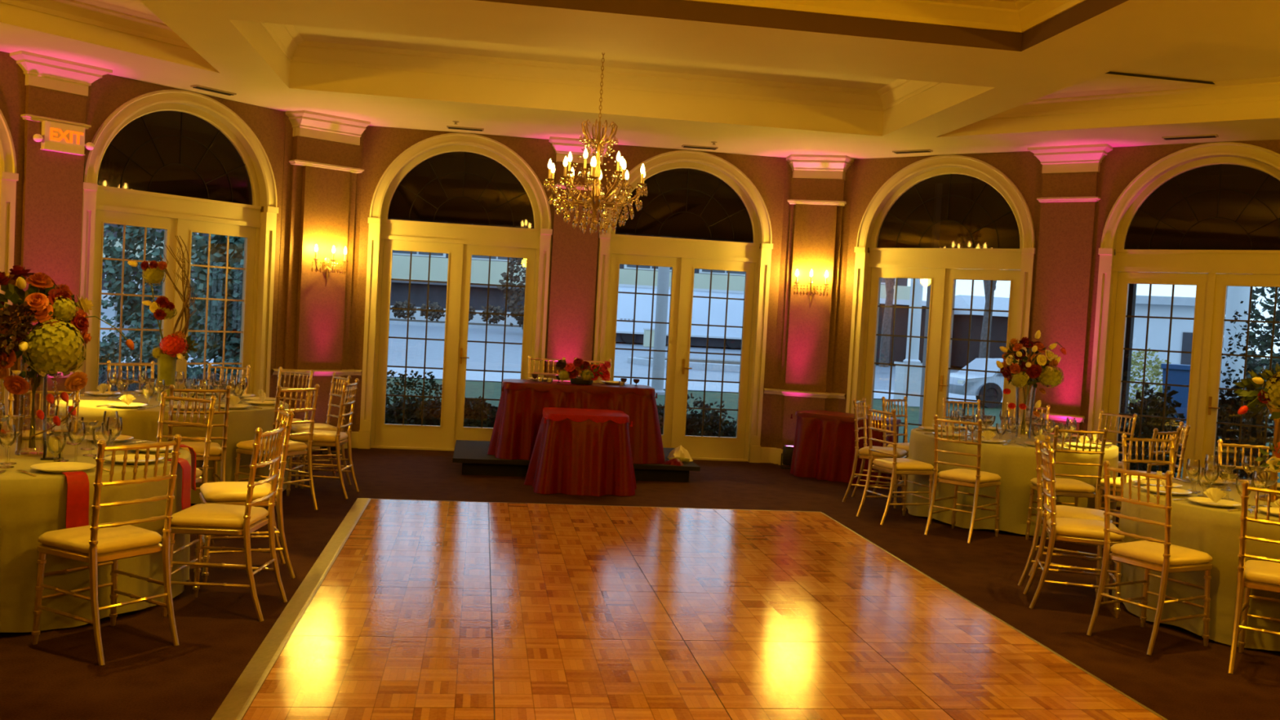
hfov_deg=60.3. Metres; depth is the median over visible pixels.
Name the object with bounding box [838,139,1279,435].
wall
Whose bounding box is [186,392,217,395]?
dinner plate
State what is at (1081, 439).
folded napkin
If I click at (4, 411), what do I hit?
wine glass
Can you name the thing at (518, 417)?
head table
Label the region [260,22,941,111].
trim
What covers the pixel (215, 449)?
seat cushion
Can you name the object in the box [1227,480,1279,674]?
chair
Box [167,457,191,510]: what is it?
napkin
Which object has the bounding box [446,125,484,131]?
ceiling vent
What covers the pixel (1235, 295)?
column
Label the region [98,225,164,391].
grille
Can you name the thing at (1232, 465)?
water goblet
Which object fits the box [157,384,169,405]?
coupe
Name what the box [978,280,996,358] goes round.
bare tree
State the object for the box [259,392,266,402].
folded napkin
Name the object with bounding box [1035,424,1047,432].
coupe
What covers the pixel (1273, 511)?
dinner plate
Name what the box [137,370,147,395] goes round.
wine glass
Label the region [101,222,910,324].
office building
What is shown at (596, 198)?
chandelier
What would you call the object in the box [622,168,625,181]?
candle
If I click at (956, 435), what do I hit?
dinner plate
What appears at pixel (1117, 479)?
seat cushion
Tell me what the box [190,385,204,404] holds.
coupe
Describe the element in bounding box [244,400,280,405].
dinner plate
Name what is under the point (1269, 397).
flower arrangement
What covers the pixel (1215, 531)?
banquet table
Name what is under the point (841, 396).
trim
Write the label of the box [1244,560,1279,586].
seat cushion
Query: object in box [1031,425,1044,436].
water goblet
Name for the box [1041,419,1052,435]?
water goblet
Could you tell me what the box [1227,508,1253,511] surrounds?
knife
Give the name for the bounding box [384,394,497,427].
hedge
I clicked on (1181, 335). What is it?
building
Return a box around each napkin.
[62,471,88,528]
[96,383,109,393]
[119,394,136,404]
[144,382,156,391]
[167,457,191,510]
[179,444,195,490]
[180,396,195,405]
[195,383,209,389]
[229,395,240,406]
[235,386,245,395]
[257,389,264,399]
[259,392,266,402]
[942,425,952,435]
[981,430,995,439]
[1014,421,1027,430]
[1034,434,1045,440]
[1079,435,1088,444]
[1092,434,1097,442]
[1155,471,1162,482]
[1160,479,1173,489]
[1200,467,1213,479]
[1203,488,1226,502]
[1257,471,1279,479]
[1273,498,1279,506]
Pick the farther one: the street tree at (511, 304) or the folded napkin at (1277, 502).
the street tree at (511, 304)
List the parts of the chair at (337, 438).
leg, leg, seat frame, post, rail, rail, rail, rail, post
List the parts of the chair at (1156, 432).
leg, seat frame, post, rail, rail, rail, post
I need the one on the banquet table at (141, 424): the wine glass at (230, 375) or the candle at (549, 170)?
the wine glass at (230, 375)
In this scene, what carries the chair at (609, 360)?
on the stage platform
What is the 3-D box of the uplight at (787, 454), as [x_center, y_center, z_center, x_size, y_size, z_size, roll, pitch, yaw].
[1.641,1.061,12.012,0.200,0.250,0.170,4,2,12]
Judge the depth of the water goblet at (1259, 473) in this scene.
6.82 m
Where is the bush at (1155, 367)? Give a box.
[1126,347,1171,425]
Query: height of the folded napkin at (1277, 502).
0.080 m
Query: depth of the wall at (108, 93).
9.65 m
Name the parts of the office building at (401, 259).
pane, pane, pane, pane, pane, pane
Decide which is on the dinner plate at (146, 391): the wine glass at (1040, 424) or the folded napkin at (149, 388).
the folded napkin at (149, 388)
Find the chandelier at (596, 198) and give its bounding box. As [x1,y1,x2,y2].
[543,52,647,235]
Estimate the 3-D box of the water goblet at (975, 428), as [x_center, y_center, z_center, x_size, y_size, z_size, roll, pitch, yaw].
[2.795,0.580,9.281,0.090,0.145,0.090,2,2,-21]
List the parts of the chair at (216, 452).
post, rail, rail, rail, rail, seat frame, leg, post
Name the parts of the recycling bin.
bin lid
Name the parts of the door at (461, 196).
casing post, frame, arch casing, fanlight frame, fanlight pane, handle, casing post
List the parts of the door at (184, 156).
casing post, fanlight pane, fanlight frame, arch casing, frame, casing post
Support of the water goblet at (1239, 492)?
on the banquet table at (1215, 531)
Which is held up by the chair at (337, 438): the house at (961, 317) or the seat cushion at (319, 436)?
the seat cushion at (319, 436)
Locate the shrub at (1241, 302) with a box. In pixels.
[1217,301,1256,465]
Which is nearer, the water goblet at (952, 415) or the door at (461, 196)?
the water goblet at (952, 415)
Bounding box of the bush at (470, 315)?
[468,306,476,321]
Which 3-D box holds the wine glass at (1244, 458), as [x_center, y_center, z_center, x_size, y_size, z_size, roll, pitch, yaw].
[3.797,0.701,6.864,0.078,0.200,0.078,4,2,23]
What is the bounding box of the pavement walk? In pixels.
[104,354,1271,416]
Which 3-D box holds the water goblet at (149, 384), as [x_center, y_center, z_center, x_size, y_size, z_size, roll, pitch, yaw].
[-3.981,0.221,9.022,0.090,0.145,0.090,1,3,-39]
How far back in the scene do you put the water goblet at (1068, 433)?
9.14 m
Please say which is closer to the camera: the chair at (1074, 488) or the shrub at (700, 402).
the chair at (1074, 488)
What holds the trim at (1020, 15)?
attached to the ceiling
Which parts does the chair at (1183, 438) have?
post, post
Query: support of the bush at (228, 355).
on the bushes at (473, 388)
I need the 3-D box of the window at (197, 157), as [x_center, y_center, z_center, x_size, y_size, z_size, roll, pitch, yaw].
[-4.302,-1.929,10.313,0.008,0.785,1.363,5,3,37]
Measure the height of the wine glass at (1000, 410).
0.200 m
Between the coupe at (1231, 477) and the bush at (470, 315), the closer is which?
the coupe at (1231, 477)
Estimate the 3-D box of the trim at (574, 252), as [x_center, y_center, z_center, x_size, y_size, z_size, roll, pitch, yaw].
[-0.727,-0.656,11.922,0.680,3.425,0.215,3,2,-8]
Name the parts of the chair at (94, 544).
leg, post, seat frame, leg, rail, rail, rail, rail, post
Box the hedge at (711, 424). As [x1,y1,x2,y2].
[657,403,737,437]
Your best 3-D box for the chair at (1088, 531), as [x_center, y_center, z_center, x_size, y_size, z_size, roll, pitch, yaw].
[2.561,0.985,6.478,0.491,0.938,0.403,4,2,14]
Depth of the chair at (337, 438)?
8.70 m
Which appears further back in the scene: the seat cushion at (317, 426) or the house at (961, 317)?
the house at (961, 317)
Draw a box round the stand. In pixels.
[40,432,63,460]
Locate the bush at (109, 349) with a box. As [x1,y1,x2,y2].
[97,327,191,391]
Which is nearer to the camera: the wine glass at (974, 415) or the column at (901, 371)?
the wine glass at (974, 415)
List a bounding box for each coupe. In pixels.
[0,415,10,444]
[0,431,22,464]
[41,416,61,436]
[49,429,74,462]
[77,420,98,449]
[80,425,102,456]
[120,379,134,389]
[142,377,155,395]
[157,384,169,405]
[175,378,184,395]
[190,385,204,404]
[195,379,208,398]
[212,384,225,404]
[213,381,226,399]
[220,382,234,402]
[962,416,973,435]
[965,415,977,432]
[982,415,992,431]
[982,420,992,431]
[1000,415,1010,433]
[1006,422,1019,441]
[1026,417,1039,435]
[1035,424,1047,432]
[1050,422,1063,439]
[1051,423,1064,442]
[1206,468,1224,488]
[1218,464,1236,490]
[1219,471,1239,500]
[1246,465,1265,485]
[1257,478,1277,506]
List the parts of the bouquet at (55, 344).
trailing stem, trailing stem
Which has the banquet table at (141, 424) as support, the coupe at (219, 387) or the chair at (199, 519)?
the coupe at (219, 387)
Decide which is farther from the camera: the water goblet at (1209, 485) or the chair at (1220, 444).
the chair at (1220, 444)
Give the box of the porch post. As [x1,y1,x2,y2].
[1117,284,1137,477]
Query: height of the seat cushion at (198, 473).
0.063 m
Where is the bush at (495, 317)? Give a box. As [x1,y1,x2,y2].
[479,304,506,324]
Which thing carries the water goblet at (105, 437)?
on the banquet table at (31, 506)
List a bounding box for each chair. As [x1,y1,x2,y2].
[7,390,80,435]
[31,434,182,666]
[106,360,155,392]
[156,391,216,544]
[161,420,287,622]
[167,384,231,489]
[199,404,295,582]
[207,362,250,394]
[234,383,319,511]
[275,366,314,460]
[285,377,359,498]
[288,372,351,487]
[527,355,565,381]
[573,357,611,377]
[842,397,906,508]
[856,404,933,524]
[872,395,909,492]
[924,414,1000,542]
[942,397,980,426]
[1005,401,1050,432]
[1017,435,1112,596]
[1022,442,1124,618]
[1025,425,1107,540]
[1086,460,1212,655]
[1096,409,1137,470]
[1098,426,1181,524]
[1110,433,1174,564]
[1118,421,1190,521]
[1217,439,1270,481]
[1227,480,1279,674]
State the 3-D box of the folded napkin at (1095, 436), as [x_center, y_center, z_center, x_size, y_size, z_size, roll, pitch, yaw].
[3.830,0.654,9.274,0.027,0.080,0.128,4,2,19]
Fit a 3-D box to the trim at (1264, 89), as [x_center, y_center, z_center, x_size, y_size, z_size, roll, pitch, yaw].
[4.985,-2.163,8.877,3.810,0.160,3.810,3,2,-8]
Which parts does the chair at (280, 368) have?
post, rail, rail, rail, post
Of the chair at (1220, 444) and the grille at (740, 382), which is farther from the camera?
the grille at (740, 382)
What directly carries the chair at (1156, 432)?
on the floor
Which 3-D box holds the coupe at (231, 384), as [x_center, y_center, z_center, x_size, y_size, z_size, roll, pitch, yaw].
[-3.318,0.261,8.847,0.104,0.150,0.104,3,2,-8]
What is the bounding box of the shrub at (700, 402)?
[686,392,734,435]
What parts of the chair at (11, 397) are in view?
post, rail, rail, rail, post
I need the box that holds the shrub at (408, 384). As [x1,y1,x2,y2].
[386,369,442,408]
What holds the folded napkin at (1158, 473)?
on the dinner plate at (1153, 482)
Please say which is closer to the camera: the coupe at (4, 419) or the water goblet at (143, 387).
the coupe at (4, 419)
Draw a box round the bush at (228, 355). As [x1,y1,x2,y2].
[205,351,239,393]
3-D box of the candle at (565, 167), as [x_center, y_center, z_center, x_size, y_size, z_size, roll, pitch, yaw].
[-0.593,-1.487,8.717,0.019,0.089,0.019,4,2,14]
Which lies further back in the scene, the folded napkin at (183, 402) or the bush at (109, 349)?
the bush at (109, 349)
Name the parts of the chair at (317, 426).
leg, post, rail, rail, rail, post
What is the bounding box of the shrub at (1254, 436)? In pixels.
[1213,374,1274,480]
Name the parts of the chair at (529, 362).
post, rail, rail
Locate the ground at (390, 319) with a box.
[101,303,1268,366]
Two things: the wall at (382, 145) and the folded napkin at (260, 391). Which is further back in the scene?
the wall at (382, 145)
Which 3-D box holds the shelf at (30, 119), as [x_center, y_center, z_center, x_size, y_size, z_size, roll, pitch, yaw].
[-4.900,-1.999,9.248,0.085,0.050,0.540,5,3,37]
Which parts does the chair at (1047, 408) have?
post, rail, rail, post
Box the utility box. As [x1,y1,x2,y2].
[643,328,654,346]
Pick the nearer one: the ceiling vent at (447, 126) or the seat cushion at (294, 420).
the seat cushion at (294, 420)
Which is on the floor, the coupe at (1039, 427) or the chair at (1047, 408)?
the chair at (1047, 408)
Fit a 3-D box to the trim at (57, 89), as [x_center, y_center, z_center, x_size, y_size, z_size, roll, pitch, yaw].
[-4.914,-0.780,9.257,0.215,3.425,0.740,5,3,37]
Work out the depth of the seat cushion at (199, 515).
5.31 m
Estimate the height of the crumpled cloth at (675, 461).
0.060 m
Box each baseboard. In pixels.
[351,431,359,448]
[760,447,769,462]
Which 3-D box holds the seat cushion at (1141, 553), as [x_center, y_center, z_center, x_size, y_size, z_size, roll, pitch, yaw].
[2.749,1.014,5.830,0.388,0.063,0.398,2,3,-30]
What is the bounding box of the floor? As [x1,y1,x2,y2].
[0,448,1279,719]
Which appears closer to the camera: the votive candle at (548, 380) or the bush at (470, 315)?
the votive candle at (548, 380)
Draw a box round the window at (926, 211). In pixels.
[888,173,1012,248]
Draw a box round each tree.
[100,213,242,383]
[189,222,244,381]
[497,257,526,330]
[878,277,895,367]
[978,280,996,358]
[1222,286,1279,425]
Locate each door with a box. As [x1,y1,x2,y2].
[0,109,18,431]
[76,89,279,397]
[358,133,552,450]
[592,150,773,462]
[845,155,1035,458]
[1087,142,1279,506]
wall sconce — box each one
[311,244,347,286]
[793,269,828,308]
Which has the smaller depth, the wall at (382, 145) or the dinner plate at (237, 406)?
the dinner plate at (237, 406)
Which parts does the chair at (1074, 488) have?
leg, post, seat frame, leg, rail, rail, rail, rail, post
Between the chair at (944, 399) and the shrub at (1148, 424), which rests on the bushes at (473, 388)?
the shrub at (1148, 424)
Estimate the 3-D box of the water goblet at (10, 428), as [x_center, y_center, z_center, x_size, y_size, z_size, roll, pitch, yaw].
[-3.388,0.372,5.972,0.090,0.145,0.090,2,2,-22]
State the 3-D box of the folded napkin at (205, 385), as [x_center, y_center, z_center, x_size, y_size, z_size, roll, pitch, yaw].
[-3.719,0.240,9.347,0.128,0.080,0.027,3,2,-5]
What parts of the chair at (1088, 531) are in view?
post, post, rail, rail, rail, rail, seat frame, leg, leg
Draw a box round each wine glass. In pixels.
[0,404,5,441]
[0,423,16,468]
[54,405,71,443]
[67,422,85,462]
[102,410,118,445]
[106,417,122,456]
[107,372,118,398]
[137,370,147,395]
[153,379,164,406]
[174,371,184,395]
[197,380,208,405]
[205,373,215,397]
[225,379,235,394]
[228,374,238,388]
[237,377,247,402]
[950,409,959,433]
[954,408,964,431]
[973,414,982,436]
[975,408,984,431]
[999,409,1008,432]
[1006,417,1017,443]
[1035,413,1044,435]
[1044,419,1054,433]
[1065,417,1075,441]
[1066,419,1076,430]
[1185,458,1200,493]
[1203,463,1219,497]
[1204,453,1218,488]
[1242,455,1256,479]
[1250,471,1267,508]
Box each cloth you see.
[662,457,684,466]
[667,444,693,461]
[668,457,689,462]
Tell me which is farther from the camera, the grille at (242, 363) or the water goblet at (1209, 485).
the grille at (242, 363)
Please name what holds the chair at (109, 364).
on the floor
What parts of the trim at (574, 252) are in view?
chair rail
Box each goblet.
[6,414,25,442]
[45,433,66,462]
[65,416,84,444]
[92,429,111,458]
[101,422,119,451]
[115,378,128,397]
[142,385,155,405]
[148,377,156,395]
[183,386,195,398]
[184,378,195,396]
[213,386,226,404]
[229,382,240,395]
[232,384,244,403]
[531,373,537,381]
[620,377,626,385]
[633,378,639,386]
[951,415,962,433]
[966,419,977,437]
[985,414,995,431]
[995,422,1007,439]
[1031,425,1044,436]
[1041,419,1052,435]
[1058,426,1070,444]
[1064,424,1075,442]
[1186,466,1204,492]
[1197,470,1214,497]
[1217,463,1233,488]
[1235,477,1253,506]
[1257,466,1270,486]
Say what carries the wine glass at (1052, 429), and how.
on the banquet table at (1015, 464)
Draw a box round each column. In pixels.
[893,267,923,406]
[1218,273,1250,436]
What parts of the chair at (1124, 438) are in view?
post, rail, rail, post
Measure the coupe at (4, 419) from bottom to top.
0.150 m
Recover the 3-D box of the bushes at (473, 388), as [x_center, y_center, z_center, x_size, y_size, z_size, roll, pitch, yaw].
[-2.278,0.961,15.393,140.000,0.001,21.000,3,2,-8]
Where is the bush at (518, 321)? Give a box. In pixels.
[511,311,524,325]
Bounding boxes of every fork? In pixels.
[17,469,35,476]
[102,464,139,468]
[120,440,146,444]
[142,453,181,454]
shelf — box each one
[20,114,91,129]
[288,159,364,173]
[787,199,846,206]
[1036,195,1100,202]
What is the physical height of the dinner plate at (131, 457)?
0.021 m
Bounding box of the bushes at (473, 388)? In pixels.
[99,366,1279,483]
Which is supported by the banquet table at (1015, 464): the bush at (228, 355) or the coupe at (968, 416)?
the coupe at (968, 416)
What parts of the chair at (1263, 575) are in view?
post, leg, seat frame, rail, rail, rail, rail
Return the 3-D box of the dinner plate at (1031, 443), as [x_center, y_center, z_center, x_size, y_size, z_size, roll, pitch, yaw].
[3.219,0.682,8.828,0.272,0.021,0.272,3,2,-1]
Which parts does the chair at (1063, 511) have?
post, post, rail, leg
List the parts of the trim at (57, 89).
chair rail, pilaster panel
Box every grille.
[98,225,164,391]
[186,233,245,393]
[386,251,447,425]
[464,256,524,427]
[613,265,671,407]
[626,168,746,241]
[686,269,744,436]
[872,278,928,442]
[946,280,1008,426]
[1116,284,1194,471]
[1213,286,1279,477]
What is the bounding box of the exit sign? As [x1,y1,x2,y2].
[32,120,94,155]
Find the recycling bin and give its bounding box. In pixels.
[1160,363,1190,431]
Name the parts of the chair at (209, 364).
post, rail, post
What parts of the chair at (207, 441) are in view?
post, rail, rail, rail, rail, seat frame, post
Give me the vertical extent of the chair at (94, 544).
0.938 m
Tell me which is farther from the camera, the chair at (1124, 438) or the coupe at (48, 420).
the chair at (1124, 438)
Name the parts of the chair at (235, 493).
leg, leg, seat frame, post, rail, post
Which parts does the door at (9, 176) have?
arch casing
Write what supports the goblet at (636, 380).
on the head table at (518, 417)
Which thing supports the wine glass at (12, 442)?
on the banquet table at (31, 506)
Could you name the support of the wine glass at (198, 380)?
on the banquet table at (141, 424)
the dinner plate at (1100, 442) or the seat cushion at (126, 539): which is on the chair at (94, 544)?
the seat cushion at (126, 539)
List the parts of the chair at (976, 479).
post, leg, rail, rail, rail, rail, seat frame, post, leg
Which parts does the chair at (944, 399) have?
post, rail, rail, post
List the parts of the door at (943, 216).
casing post, frame, handle, arch casing, fanlight frame, fanlight pane, casing post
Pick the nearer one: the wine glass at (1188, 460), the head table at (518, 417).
the wine glass at (1188, 460)
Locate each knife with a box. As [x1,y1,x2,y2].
[1153,494,1188,497]
[1172,477,1194,484]
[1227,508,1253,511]
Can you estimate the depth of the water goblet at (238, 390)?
8.98 m
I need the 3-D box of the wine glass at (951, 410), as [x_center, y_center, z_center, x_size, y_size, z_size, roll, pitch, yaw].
[2.729,0.538,9.555,0.078,0.200,0.078,4,2,24]
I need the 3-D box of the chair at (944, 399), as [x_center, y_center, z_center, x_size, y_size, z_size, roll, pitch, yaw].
[3.163,0.856,10.646,0.403,0.938,0.491,3,2,-9]
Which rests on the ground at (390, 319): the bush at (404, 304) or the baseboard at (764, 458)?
the bush at (404, 304)
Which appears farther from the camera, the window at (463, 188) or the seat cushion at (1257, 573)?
the window at (463, 188)
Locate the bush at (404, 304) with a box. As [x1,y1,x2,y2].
[390,299,417,319]
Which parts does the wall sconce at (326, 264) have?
arm, arm, arm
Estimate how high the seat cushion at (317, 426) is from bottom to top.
0.063 m
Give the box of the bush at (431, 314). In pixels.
[417,300,444,322]
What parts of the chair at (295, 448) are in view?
leg, seat frame, post, rail, rail, rail, rail, post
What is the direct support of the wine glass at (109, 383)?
on the banquet table at (141, 424)
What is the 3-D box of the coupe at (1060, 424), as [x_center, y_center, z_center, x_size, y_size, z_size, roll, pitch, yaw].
[3.583,0.613,9.469,0.104,0.150,0.104,4,2,19]
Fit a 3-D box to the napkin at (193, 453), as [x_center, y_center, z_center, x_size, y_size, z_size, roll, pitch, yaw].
[-2.517,0.595,6.097,0.095,0.249,0.097,1,3,-38]
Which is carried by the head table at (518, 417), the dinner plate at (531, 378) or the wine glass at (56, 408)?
the dinner plate at (531, 378)
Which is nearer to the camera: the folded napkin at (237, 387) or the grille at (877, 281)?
the folded napkin at (237, 387)
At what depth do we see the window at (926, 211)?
11.60 m
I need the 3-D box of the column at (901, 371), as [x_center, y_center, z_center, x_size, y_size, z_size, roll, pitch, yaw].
[6.301,-1.555,25.096,0.611,5.200,0.611,3,2,-8]
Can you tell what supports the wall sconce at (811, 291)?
attached to the wall at (788, 173)
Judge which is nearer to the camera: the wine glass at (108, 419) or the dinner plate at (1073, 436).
the wine glass at (108, 419)
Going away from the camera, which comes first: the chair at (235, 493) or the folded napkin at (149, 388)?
the chair at (235, 493)
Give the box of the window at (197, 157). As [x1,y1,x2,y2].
[110,111,244,202]
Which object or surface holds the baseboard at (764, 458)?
attached to the wall at (382, 145)
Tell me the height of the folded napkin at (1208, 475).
0.080 m
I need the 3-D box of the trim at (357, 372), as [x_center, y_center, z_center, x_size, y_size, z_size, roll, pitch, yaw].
[-3.009,0.136,11.724,0.085,0.063,0.036,3,2,-8]
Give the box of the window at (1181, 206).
[1137,164,1279,249]
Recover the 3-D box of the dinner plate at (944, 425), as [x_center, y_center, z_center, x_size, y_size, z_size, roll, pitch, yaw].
[2.836,0.615,10.033,0.272,0.021,0.272,2,3,-34]
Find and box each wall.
[0,51,285,430]
[274,115,364,431]
[351,125,786,447]
[769,160,853,448]
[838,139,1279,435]
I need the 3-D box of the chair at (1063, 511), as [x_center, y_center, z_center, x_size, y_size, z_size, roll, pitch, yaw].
[2.711,0.974,6.969,0.491,0.938,0.403,4,3,30]
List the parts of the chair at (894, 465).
post, rail, rail, rail, rail, post, seat frame, leg, leg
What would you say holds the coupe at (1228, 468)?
on the banquet table at (1215, 531)
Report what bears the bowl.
on the head table at (518, 417)
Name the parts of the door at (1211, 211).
casing post, frame, arch casing, fanlight frame, fanlight pane, handle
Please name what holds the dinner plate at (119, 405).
on the banquet table at (141, 424)
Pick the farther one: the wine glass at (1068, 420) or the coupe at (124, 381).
the wine glass at (1068, 420)
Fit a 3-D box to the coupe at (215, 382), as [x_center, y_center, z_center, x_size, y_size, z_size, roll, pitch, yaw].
[-3.426,0.250,8.985,0.104,0.150,0.104,2,3,-35]
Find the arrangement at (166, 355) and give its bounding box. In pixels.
[127,235,199,401]
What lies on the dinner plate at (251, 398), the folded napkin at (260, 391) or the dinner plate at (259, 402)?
the folded napkin at (260, 391)
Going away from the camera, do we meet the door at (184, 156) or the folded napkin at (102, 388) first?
the folded napkin at (102, 388)
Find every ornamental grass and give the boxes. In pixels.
[97,367,147,391]
[186,371,233,393]
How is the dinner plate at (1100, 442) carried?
on the banquet table at (1015, 464)
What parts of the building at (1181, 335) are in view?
doorway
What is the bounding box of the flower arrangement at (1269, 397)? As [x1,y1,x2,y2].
[1233,362,1279,502]
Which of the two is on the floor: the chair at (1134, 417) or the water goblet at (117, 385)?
the chair at (1134, 417)
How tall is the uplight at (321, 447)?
0.250 m
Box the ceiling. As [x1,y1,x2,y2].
[0,0,1279,159]
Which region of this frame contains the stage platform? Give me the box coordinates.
[452,440,700,482]
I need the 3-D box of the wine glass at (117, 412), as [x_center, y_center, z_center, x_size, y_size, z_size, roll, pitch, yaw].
[-2.848,0.375,5.921,0.078,0.200,0.078,2,3,-32]
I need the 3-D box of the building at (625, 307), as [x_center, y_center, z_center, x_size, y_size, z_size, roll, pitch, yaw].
[2.082,-1.931,49.756,8.310,2.580,2.480,3,2,-8]
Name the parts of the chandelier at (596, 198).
bulb, bulb, bulb, arm, arm, bulb, arm, arm, arm, bulb, arm, arm, bulb, stem, chain, arm, arm, arm, arm, bulb, bulb, arm, bulb, arm, bulb, bulb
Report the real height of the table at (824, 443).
0.663 m
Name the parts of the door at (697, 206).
casing post, frame, fanlight pane, fanlight frame, arch casing, handle, casing post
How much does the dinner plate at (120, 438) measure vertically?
0.021 m
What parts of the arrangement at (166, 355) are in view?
stem, stem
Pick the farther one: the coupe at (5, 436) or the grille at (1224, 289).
the grille at (1224, 289)
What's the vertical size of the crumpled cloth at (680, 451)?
0.150 m
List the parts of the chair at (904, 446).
post, rail, rail, rail, rail, post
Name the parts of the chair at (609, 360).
rail, post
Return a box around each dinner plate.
[5,431,53,439]
[30,462,95,473]
[80,434,133,443]
[84,391,121,395]
[104,453,164,464]
[106,402,147,408]
[132,444,173,453]
[134,389,156,394]
[166,404,202,410]
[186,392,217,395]
[214,404,252,409]
[222,393,255,398]
[243,396,275,400]
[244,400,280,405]
[527,377,555,381]
[600,380,626,384]
[918,426,944,431]
[932,431,964,437]
[937,424,964,429]
[970,437,1005,443]
[971,425,1001,430]
[1006,427,1035,432]
[1023,441,1059,447]
[1049,432,1080,438]
[1065,442,1101,448]
[1078,440,1111,445]
[1133,480,1182,488]
[1141,485,1191,495]
[1185,475,1232,484]
[1187,497,1241,507]
[1247,480,1279,488]
[1257,506,1279,516]
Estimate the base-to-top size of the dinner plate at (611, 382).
0.021 m
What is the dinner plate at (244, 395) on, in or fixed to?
on the banquet table at (141, 424)
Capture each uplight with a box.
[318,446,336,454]
[780,444,793,469]
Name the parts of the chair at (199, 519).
leg, leg, seat frame, post, rail, rail, rail, rail, post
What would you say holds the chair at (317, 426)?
on the floor
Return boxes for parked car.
[948,358,1004,408]
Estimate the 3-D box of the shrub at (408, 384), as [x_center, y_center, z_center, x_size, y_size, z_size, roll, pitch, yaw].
[-2.915,0.560,14.117,1.229,0.890,0.888,3,2,-4]
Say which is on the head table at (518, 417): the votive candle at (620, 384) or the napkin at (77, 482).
the votive candle at (620, 384)
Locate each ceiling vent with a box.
[190,84,236,95]
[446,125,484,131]
[681,144,718,150]
[892,149,933,153]
[1105,71,1214,84]
[1161,133,1218,140]
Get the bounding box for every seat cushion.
[38,522,162,554]
[170,503,268,528]
[180,441,222,455]
[195,467,202,477]
[200,481,276,502]
[236,438,307,452]
[289,429,347,442]
[290,422,337,433]
[292,417,302,422]
[858,445,906,457]
[872,457,933,471]
[886,442,909,452]
[937,468,1000,483]
[1030,477,1095,493]
[1042,505,1112,521]
[1046,517,1124,540]
[1100,476,1141,488]
[1110,540,1212,565]
[1118,461,1122,467]
[1126,470,1164,479]
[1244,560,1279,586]
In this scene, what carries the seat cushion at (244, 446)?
on the chair at (295, 448)
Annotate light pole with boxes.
[651,256,670,395]
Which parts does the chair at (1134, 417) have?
post, rail, rail, rail, post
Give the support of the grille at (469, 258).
attached to the door at (461, 196)
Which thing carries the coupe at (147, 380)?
on the banquet table at (141, 424)
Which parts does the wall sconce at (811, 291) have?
arm, arm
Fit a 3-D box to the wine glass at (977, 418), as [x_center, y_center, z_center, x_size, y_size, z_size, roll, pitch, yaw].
[3.071,0.541,9.951,0.078,0.200,0.078,3,2,-1]
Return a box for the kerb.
[101,305,1265,368]
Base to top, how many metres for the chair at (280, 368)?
0.938 m
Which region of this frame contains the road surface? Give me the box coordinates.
[99,309,1262,400]
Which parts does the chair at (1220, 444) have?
post, rail, rail, rail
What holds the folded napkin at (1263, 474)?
on the dinner plate at (1258, 484)
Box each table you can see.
[0,435,191,632]
[52,391,288,503]
[487,378,665,464]
[524,407,636,496]
[790,409,901,487]
[906,426,1118,536]
[1111,478,1279,651]
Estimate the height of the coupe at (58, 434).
0.150 m
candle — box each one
[546,377,552,382]
[547,168,551,178]
[563,166,566,176]
[568,161,571,173]
[583,158,586,168]
[591,166,595,176]
[616,161,619,170]
[618,381,625,386]
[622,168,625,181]
[640,173,644,185]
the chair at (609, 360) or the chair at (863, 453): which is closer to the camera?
the chair at (863, 453)
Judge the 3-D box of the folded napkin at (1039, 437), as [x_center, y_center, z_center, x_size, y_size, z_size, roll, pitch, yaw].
[3.221,0.638,8.828,0.128,0.080,0.027,3,2,-1]
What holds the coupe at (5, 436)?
on the banquet table at (31, 506)
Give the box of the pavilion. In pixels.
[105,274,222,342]
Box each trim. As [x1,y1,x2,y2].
[0,0,193,49]
[9,50,112,430]
[11,369,17,376]
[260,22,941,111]
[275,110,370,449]
[353,369,361,375]
[477,0,1128,51]
[545,136,613,382]
[686,0,1085,32]
[763,388,773,394]
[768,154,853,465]
[838,393,845,399]
[984,76,1279,119]
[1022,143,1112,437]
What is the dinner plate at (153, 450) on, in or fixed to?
on the banquet table at (31, 506)
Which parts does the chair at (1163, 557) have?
post, rail, rail, rail, rail, leg, post, seat frame, leg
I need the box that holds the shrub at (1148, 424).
[1117,383,1185,478]
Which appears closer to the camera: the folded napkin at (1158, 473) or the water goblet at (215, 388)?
the folded napkin at (1158, 473)
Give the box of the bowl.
[570,377,592,384]
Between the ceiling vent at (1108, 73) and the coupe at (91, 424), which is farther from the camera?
the ceiling vent at (1108, 73)
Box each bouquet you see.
[0,264,134,456]
[555,358,610,384]
[995,329,1066,438]
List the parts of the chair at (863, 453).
post, post, seat frame, leg, leg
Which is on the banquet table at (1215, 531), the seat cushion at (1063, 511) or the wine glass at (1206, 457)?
the wine glass at (1206, 457)
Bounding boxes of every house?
[875,297,926,363]
[950,294,1009,367]
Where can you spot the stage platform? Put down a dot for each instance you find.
(473, 456)
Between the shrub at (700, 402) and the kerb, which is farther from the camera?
the kerb
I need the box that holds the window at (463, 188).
[399,151,526,227]
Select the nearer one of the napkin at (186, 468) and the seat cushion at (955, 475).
the napkin at (186, 468)
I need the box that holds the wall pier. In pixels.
[918,279,955,426]
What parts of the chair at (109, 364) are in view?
post, rail, rail, post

